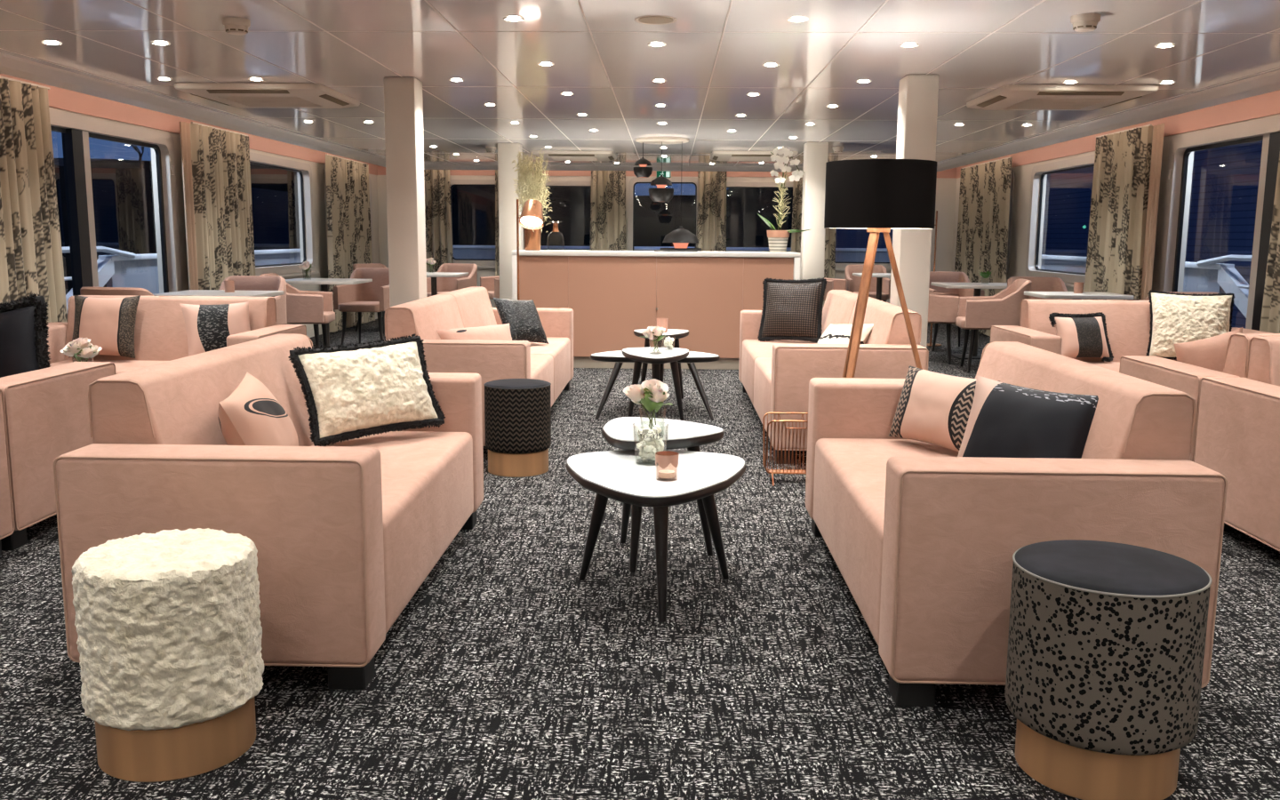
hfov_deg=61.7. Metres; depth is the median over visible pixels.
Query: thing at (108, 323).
cushion
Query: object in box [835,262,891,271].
window
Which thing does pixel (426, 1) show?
trim
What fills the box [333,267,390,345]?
tub chair
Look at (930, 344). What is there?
reading lamp
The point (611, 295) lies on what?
bar counter
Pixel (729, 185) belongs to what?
window
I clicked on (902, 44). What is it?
recessed light
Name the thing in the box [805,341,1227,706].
sofa
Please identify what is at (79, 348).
flowers
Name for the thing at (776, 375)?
sofa
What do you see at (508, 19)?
recessed light
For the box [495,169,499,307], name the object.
curtain
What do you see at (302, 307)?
tub chair
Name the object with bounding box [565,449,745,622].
coffee table
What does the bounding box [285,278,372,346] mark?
table
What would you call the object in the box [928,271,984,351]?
tub chair
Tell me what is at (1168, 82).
recessed light
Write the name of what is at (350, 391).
cushion
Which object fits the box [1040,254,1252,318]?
bulwark
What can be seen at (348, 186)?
curtain
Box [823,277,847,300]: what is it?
tub chair
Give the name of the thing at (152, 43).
recessed light
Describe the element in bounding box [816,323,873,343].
cushion
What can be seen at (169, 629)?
stool
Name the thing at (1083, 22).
smoke detector
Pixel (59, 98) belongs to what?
trim
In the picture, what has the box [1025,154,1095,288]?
window
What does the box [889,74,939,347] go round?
column
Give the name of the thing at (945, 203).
wall
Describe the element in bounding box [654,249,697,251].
tray
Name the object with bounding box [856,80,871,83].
recessed light
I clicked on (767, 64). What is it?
recessed light
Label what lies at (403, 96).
column
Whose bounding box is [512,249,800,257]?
countertop
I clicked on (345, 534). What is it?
sofa
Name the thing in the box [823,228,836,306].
curtain
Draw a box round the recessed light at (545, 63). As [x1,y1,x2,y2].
[537,62,554,65]
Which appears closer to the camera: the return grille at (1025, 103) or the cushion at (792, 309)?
the return grille at (1025, 103)
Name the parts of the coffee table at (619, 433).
leg, leg, leg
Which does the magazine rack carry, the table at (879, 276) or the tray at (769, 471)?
the tray at (769, 471)
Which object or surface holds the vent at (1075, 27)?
attached to the smoke detector at (1083, 22)
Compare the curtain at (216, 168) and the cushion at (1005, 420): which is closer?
the cushion at (1005, 420)
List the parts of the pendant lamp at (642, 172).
lamp shade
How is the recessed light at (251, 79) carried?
in the ceiling
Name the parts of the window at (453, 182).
sill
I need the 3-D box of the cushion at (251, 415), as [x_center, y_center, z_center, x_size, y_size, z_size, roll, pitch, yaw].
[-1.167,0.103,3.296,0.209,0.338,0.415,-2,9,-13]
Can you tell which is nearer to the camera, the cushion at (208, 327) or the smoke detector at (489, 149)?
the cushion at (208, 327)
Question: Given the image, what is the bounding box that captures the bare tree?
[128,144,143,167]
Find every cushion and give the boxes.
[0,293,51,377]
[68,295,140,358]
[179,301,250,356]
[217,372,298,446]
[288,333,445,446]
[436,323,511,340]
[492,296,549,343]
[757,277,827,343]
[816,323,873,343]
[888,365,999,451]
[957,375,1098,458]
[1048,312,1113,361]
[1145,289,1235,359]
[1173,327,1242,372]
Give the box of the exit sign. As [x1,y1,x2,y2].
[656,170,671,178]
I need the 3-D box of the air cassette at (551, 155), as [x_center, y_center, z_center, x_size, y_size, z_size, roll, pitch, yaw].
[-0.765,-2.857,12.588,0.950,0.062,0.950,1,9,1]
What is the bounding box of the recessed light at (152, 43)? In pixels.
[151,41,170,45]
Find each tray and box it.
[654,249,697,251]
[768,470,806,473]
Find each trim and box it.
[0,0,1279,166]
[0,52,1279,171]
[0,72,377,175]
[377,165,956,177]
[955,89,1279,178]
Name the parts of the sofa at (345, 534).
backrest, armrest, seat, armrest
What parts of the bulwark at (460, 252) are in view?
cap rail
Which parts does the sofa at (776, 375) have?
armrest, seat, armrest, backrest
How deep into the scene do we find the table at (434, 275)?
12.75 m
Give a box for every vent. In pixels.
[225,28,247,33]
[1072,24,1096,30]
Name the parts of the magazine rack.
wire panel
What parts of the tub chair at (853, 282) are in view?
seat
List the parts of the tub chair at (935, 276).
leg, backrest, leg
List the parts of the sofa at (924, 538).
armrest, seat, armrest, backrest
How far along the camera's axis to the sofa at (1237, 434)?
4.18 m
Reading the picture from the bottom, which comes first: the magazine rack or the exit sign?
the magazine rack
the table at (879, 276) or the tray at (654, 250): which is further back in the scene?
the table at (879, 276)
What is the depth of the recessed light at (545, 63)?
5.98 m
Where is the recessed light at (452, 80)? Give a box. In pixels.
[448,79,463,81]
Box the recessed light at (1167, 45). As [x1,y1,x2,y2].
[1154,43,1175,47]
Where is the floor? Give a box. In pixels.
[0,318,1279,799]
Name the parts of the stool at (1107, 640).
seat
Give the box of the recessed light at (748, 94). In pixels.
[746,93,759,95]
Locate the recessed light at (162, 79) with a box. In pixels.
[155,78,172,80]
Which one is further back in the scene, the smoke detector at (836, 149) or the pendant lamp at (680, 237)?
the smoke detector at (836, 149)
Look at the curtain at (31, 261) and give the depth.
6.77 m
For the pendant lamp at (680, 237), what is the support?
hanging from the ceiling rose
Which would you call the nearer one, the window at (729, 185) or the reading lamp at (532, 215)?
the reading lamp at (532, 215)
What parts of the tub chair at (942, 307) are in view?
seat, backrest, leg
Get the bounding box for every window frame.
[48,106,379,329]
[952,113,1279,299]
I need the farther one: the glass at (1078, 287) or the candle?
the glass at (1078, 287)
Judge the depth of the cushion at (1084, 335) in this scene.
6.76 m
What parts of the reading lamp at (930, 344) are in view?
plate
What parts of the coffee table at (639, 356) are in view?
leg, leg, leg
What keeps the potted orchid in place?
on the bar counter at (611, 295)
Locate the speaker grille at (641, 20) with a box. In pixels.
[638,16,673,23]
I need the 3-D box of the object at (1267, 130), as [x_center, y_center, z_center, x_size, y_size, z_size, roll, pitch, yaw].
[4.279,-0.881,7.120,0.130,1.990,3.450,1,9,1]
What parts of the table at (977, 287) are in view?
plate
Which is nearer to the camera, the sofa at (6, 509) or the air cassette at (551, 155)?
the sofa at (6, 509)
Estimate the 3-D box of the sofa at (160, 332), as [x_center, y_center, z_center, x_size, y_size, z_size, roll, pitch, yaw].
[-2.924,-0.198,6.425,1.620,0.808,0.800,1,9,1]
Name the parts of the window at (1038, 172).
sill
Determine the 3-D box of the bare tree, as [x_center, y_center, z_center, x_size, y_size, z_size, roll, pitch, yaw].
[-40.562,-19.861,86.793,2.144,3.281,2.085,1,9,1]
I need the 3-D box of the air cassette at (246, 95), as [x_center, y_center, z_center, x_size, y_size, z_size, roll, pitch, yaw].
[-2.510,-2.065,7.323,0.950,0.062,0.950,1,9,1]
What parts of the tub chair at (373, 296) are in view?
leg, leg, seat, backrest, leg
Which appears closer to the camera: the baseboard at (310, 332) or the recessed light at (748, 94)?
the recessed light at (748, 94)
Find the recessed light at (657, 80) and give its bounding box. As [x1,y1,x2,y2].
[651,79,666,82]
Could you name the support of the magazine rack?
on the floor
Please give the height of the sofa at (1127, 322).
0.808 m
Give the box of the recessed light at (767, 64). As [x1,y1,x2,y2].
[762,63,779,66]
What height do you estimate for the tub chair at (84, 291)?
0.835 m
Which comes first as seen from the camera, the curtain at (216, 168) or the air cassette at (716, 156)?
the curtain at (216, 168)
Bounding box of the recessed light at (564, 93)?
[560,92,574,95]
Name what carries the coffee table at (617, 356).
on the floor
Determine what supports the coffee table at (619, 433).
on the floor
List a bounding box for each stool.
[71,528,263,782]
[483,378,551,477]
[1004,539,1212,799]
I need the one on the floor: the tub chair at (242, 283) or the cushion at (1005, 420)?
the tub chair at (242, 283)
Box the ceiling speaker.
[634,15,677,24]
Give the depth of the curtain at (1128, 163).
9.17 m
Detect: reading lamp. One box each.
[516,199,543,300]
[926,210,941,346]
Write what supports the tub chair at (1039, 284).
on the floor
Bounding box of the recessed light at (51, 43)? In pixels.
[40,40,62,45]
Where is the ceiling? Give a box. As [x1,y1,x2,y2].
[0,0,1279,166]
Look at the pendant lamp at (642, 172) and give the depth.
10.62 m
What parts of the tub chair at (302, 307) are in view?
backrest, seat, leg, leg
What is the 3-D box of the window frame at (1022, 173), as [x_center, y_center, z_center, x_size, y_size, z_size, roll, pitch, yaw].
[4.291,-0.859,6.016,0.150,2.340,18.780,1,9,1]
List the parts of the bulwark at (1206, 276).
bulwark panel, cap rail, handrail, handrail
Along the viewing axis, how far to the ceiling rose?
10.48 m
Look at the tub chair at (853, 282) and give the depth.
14.52 m
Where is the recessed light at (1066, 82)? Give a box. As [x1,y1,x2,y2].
[1062,80,1078,83]
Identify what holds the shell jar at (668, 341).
on the coffee table at (639, 356)
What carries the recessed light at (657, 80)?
in the ceiling
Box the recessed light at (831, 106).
[826,104,839,107]
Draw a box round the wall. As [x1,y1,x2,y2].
[376,175,956,307]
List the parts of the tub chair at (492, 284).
seat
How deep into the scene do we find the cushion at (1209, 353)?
5.06 m
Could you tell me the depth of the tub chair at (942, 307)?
10.24 m
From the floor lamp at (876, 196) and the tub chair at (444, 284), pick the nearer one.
the floor lamp at (876, 196)
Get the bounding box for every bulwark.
[61,246,300,309]
[452,245,889,262]
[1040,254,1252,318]
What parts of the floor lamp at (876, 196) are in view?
leg, leg, lamp shade, leg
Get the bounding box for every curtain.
[0,75,67,322]
[179,121,255,289]
[325,153,375,332]
[424,169,453,277]
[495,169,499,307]
[589,170,626,250]
[696,171,726,251]
[791,177,802,252]
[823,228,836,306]
[951,156,1012,336]
[1083,123,1164,300]
[1259,152,1279,333]
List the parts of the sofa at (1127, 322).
armrest, backrest, seat, armrest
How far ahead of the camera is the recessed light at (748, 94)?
7.20 m
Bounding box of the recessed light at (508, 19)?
[503,16,524,21]
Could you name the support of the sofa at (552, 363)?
on the floor
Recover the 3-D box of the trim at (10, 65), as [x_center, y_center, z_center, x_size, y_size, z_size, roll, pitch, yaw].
[0.079,-1.835,5.782,7.490,0.098,18.385,1,9,1]
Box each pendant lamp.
[633,142,652,177]
[648,142,673,201]
[660,141,701,251]
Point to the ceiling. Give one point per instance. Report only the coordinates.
(1044, 37)
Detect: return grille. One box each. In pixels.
[218,96,322,107]
[551,157,598,160]
[728,157,772,161]
[1003,98,1111,109]
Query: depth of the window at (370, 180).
14.99 m
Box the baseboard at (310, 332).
[306,312,382,337]
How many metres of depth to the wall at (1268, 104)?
8.39 m
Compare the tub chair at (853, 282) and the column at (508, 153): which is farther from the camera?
the tub chair at (853, 282)
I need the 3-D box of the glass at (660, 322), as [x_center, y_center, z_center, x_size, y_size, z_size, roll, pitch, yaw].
[0.162,-0.545,7.806,0.084,0.100,0.084,1,9,1]
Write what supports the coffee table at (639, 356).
on the floor
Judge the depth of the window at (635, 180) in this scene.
15.34 m
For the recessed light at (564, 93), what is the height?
0.007 m
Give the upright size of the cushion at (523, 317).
0.337 m
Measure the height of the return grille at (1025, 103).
0.005 m
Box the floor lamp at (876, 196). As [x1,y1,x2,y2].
[824,159,937,377]
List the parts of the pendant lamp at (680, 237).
lamp shade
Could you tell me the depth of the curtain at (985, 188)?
13.24 m
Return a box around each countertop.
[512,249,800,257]
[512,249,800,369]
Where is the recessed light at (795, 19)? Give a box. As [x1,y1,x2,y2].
[787,16,808,22]
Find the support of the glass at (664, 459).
on the coffee table at (620, 476)
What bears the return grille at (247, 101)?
attached to the air cassette at (246, 95)
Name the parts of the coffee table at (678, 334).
leg, leg, leg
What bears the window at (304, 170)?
in the window frame at (317, 169)
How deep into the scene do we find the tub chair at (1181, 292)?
7.59 m
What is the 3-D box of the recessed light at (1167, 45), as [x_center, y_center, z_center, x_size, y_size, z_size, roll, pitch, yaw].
[2.591,-1.746,5.293,0.094,0.007,0.094,1,9,1]
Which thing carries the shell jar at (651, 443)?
on the coffee table at (620, 476)
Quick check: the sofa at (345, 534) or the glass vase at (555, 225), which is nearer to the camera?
the sofa at (345, 534)
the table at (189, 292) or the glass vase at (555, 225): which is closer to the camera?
the table at (189, 292)
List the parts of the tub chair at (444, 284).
seat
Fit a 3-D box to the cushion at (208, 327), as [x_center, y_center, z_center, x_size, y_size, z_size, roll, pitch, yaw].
[-2.513,-0.410,6.403,0.400,0.338,0.194,-6,11,-36]
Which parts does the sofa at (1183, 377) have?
armrest, backrest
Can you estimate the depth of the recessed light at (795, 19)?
4.70 m
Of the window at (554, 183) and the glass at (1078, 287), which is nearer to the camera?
the glass at (1078, 287)
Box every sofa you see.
[0,361,116,551]
[0,388,14,556]
[46,295,306,374]
[53,333,483,689]
[384,286,573,446]
[738,289,928,463]
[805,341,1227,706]
[990,299,1272,372]
[1119,333,1279,461]
[1193,336,1279,551]
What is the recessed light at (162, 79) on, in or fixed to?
in the ceiling
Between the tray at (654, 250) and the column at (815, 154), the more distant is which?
the column at (815, 154)
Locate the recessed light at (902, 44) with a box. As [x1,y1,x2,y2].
[899,43,919,47]
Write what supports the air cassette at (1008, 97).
attached to the ceiling
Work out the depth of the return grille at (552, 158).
12.61 m
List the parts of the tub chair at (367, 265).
backrest, leg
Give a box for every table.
[153,289,283,296]
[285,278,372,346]
[426,272,468,295]
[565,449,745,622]
[590,350,719,420]
[602,416,724,572]
[621,347,689,420]
[633,328,688,398]
[852,272,891,300]
[931,282,1007,359]
[1024,291,1133,299]
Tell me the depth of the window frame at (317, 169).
12.46 m
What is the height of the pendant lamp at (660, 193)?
0.582 m
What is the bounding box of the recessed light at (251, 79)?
[248,78,263,80]
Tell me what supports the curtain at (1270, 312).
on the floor
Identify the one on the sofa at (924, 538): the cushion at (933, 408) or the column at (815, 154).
the cushion at (933, 408)
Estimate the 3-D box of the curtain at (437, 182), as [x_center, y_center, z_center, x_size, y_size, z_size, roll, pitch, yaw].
[-2.950,-2.245,15.340,0.576,2.100,0.091,1,9,1]
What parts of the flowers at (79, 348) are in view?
flower, flower, flower, flower, flower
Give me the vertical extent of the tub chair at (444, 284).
0.835 m
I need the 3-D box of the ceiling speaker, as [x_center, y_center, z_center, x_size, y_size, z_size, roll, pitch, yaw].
[0.071,-1.686,4.760,0.188,0.004,0.188,1,9,1]
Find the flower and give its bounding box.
[623,378,671,435]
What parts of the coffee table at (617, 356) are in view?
leg, leg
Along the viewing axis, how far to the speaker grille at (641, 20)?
4.75 m
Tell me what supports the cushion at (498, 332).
on the sofa at (552, 363)
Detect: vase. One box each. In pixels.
[512,148,551,250]
[547,221,564,249]
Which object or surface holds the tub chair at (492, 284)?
on the floor
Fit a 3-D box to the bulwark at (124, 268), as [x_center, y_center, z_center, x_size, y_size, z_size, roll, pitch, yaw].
[-5.215,-1.134,11.911,0.178,1.168,11.600,1,9,1]
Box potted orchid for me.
[758,145,809,252]
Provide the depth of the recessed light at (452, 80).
6.62 m
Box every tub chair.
[80,287,154,295]
[218,275,287,324]
[260,272,335,346]
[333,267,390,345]
[352,263,386,333]
[426,263,477,296]
[480,275,499,299]
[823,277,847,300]
[844,264,890,302]
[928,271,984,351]
[928,291,959,364]
[955,279,1031,372]
[1007,276,1081,299]
[1144,291,1218,300]
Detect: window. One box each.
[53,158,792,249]
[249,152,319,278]
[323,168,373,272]
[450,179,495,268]
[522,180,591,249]
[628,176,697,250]
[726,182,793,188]
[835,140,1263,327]
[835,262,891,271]
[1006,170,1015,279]
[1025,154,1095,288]
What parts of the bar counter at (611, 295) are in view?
panel, panel, panel, panel, panel, panel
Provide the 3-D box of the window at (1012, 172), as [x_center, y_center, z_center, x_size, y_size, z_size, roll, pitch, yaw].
[4.461,-2.243,13.804,0.160,1.275,2.300,1,9,1]
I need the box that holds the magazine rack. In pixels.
[762,412,807,485]
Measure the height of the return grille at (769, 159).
0.005 m
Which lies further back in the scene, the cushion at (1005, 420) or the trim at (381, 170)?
the trim at (381, 170)
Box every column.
[383,76,426,306]
[497,143,523,299]
[800,142,828,309]
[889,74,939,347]
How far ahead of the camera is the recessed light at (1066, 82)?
6.52 m
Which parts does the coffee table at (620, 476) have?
leg, leg, leg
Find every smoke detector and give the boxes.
[222,16,250,35]
[485,146,495,152]
[832,146,844,152]
[1070,13,1100,31]
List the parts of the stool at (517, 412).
seat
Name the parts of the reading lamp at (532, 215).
lamp shade, bulb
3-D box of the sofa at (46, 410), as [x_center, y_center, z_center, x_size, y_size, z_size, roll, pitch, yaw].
[-3.129,0.110,4.403,1.600,0.808,0.800,1,9,1]
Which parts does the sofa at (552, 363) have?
backrest, armrest, armrest, seat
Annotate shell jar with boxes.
[632,424,668,460]
[663,336,675,350]
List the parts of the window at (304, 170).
sill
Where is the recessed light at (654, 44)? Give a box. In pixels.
[648,42,666,47]
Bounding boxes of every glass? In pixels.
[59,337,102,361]
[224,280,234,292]
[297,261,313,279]
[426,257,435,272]
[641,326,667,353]
[655,450,679,478]
[656,318,668,332]
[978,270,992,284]
[1073,282,1083,293]
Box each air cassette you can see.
[173,82,359,108]
[529,150,616,160]
[710,151,798,161]
[966,84,1159,110]
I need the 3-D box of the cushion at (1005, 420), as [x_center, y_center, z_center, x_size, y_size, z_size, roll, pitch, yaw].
[1.126,0.127,3.157,0.193,0.358,0.406,-7,11,-39]
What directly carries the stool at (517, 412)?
on the floor
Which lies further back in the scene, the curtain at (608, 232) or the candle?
the curtain at (608, 232)
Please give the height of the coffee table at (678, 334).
0.510 m
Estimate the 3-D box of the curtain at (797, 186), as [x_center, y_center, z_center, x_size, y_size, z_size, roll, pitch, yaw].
[2.241,-2.188,15.212,0.242,2.100,0.066,1,9,1]
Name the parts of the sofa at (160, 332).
armrest, seat, backrest, armrest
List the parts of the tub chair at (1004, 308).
leg, leg, seat, backrest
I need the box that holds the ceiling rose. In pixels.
[635,136,688,143]
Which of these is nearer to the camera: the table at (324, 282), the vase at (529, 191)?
the vase at (529, 191)
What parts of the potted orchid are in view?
flower, flower, flower, pot, flower, flower, flower, flower, flower, flower, flower, flower, flower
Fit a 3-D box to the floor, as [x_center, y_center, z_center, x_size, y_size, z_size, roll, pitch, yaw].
[0.084,0.311,6.309,8.550,0.120,19.080,1,9,1]
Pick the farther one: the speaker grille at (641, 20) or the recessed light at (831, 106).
the recessed light at (831, 106)
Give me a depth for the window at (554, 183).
15.31 m
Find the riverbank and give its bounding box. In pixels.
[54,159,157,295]
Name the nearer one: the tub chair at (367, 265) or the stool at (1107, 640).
the stool at (1107, 640)
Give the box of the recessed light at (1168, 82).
[1159,80,1175,84]
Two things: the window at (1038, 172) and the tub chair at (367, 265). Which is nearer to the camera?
the window at (1038, 172)
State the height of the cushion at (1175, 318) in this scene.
0.451 m
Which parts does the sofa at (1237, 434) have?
backrest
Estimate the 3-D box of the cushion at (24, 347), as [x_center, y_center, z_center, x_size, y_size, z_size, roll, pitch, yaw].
[-2.808,-0.198,4.723,0.543,0.550,0.176,2,9,7]
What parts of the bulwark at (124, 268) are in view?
handrail, handrail, cap rail, bulwark panel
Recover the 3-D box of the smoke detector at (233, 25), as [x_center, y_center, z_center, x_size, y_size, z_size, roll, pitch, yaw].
[-1.818,-1.681,4.833,0.120,0.062,0.120,1,9,1]
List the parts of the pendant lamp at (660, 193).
lamp shade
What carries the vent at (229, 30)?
attached to the smoke detector at (233, 25)
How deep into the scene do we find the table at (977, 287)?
10.82 m
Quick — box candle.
[658,469,674,478]
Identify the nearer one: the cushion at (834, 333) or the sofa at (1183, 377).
the sofa at (1183, 377)
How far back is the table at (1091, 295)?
8.83 m
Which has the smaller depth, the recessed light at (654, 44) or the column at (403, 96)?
the recessed light at (654, 44)
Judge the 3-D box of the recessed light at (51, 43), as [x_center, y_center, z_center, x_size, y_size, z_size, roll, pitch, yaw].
[-2.982,-1.807,5.436,0.094,0.007,0.094,1,9,1]
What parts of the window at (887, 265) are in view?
sill, frame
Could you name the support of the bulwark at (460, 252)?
on the deck
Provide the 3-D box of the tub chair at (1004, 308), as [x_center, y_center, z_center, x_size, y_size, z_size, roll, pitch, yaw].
[3.224,-0.687,9.825,0.596,0.835,0.560,2,9,9]

